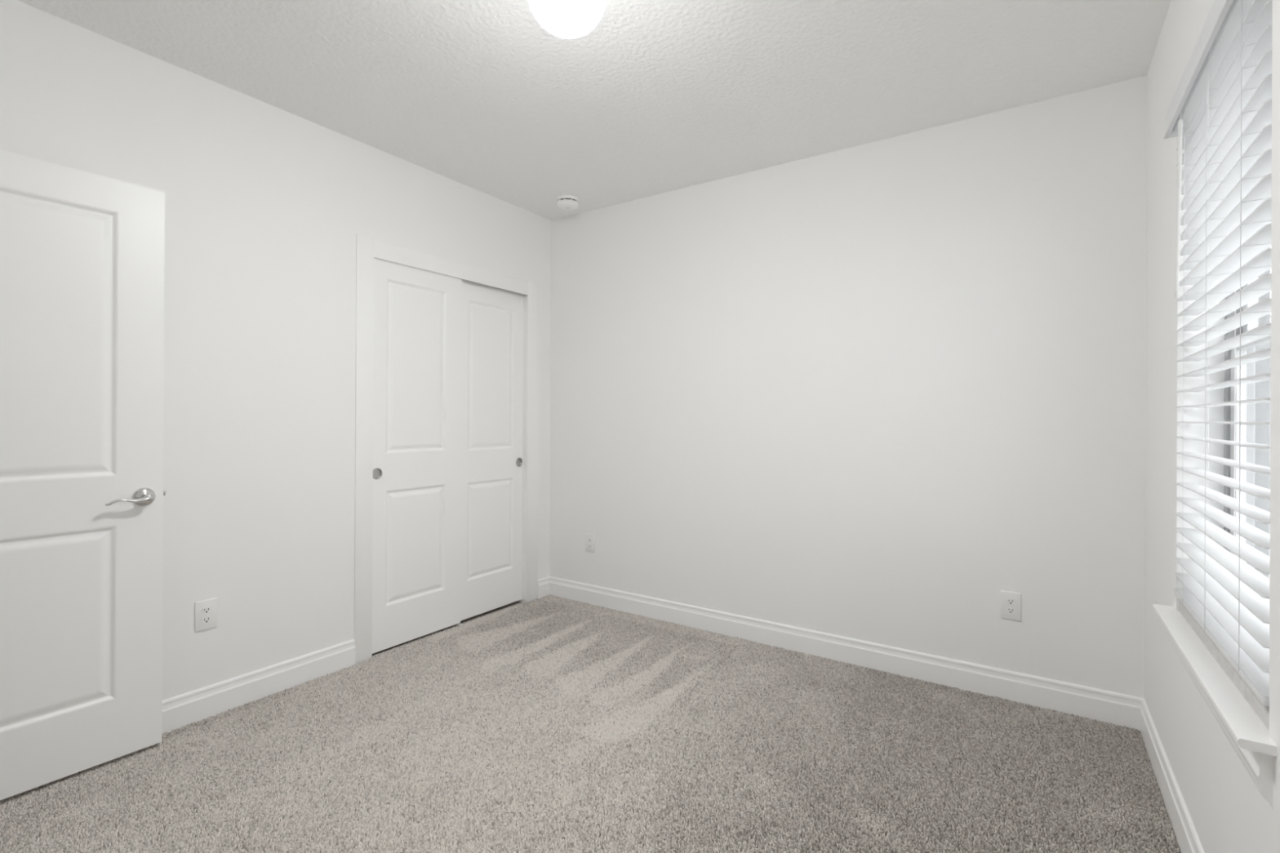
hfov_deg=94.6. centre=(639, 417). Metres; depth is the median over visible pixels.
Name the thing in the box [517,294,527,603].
trim
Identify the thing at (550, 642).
carpet
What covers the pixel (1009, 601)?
receptacle
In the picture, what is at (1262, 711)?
window sill
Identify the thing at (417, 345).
door
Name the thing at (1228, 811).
wall
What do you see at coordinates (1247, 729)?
window sill
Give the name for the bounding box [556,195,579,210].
smoke detector
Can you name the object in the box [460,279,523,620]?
door
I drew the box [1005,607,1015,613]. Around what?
receptacle
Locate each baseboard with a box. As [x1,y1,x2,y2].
[161,639,355,733]
[537,576,549,598]
[549,576,1143,730]
[1139,697,1204,852]
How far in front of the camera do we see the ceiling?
2.31 m
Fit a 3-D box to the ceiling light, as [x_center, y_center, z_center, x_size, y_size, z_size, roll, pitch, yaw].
[-0.213,-1.246,1.721,0.233,0.240,0.233,0,0,34]
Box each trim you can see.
[354,234,539,664]
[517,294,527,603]
[1166,630,1273,809]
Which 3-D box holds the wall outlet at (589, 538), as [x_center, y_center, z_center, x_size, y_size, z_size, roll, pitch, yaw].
[-0.328,0.824,3.883,0.077,0.121,0.008,0,0,34]
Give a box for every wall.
[0,0,551,700]
[549,75,1146,697]
[1144,0,1279,852]
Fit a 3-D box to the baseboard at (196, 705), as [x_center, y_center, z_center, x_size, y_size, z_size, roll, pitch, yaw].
[-1.863,1.155,2.230,0.014,0.130,1.641,0,0,34]
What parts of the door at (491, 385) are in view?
flush pull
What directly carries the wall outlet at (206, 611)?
attached to the wall at (267, 206)
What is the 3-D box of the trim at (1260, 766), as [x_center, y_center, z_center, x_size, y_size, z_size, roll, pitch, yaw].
[1.397,0.661,1.459,0.020,0.106,0.917,0,0,34]
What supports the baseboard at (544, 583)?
attached to the wall at (267, 206)
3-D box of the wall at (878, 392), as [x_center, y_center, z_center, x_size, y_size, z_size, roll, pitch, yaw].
[0.813,-0.047,3.248,3.319,2.644,0.200,0,0,34]
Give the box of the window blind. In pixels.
[1163,0,1272,706]
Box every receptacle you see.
[201,606,211,613]
[201,616,211,623]
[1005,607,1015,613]
[1006,598,1015,604]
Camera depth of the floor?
2.47 m
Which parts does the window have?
sash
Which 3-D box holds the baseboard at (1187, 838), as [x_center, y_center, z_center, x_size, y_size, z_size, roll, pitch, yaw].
[0.845,1.167,0.634,0.014,0.130,4.101,0,0,34]
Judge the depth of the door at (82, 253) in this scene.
1.99 m
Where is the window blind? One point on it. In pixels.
(1220, 104)
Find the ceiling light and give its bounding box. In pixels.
[528,0,606,38]
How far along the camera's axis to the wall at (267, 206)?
2.52 m
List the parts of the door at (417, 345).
flush pull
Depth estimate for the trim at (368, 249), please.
2.98 m
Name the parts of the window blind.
ladder cord, lift cord, ladder cord, rail, ladder cord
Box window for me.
[1223,276,1271,600]
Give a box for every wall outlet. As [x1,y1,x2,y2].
[195,597,217,632]
[585,533,595,552]
[1000,590,1021,621]
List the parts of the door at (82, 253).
lever, handle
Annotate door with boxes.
[0,149,165,799]
[372,257,462,653]
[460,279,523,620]
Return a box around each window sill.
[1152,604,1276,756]
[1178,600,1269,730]
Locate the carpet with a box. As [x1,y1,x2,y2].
[0,594,1179,852]
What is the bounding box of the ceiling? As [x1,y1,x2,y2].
[17,0,1171,220]
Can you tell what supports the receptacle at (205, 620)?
attached to the wall outlet at (206, 611)
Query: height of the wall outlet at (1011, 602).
0.121 m
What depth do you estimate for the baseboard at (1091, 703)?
2.86 m
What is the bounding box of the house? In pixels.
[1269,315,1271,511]
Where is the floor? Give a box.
[28,600,1180,852]
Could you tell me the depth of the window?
1.70 m

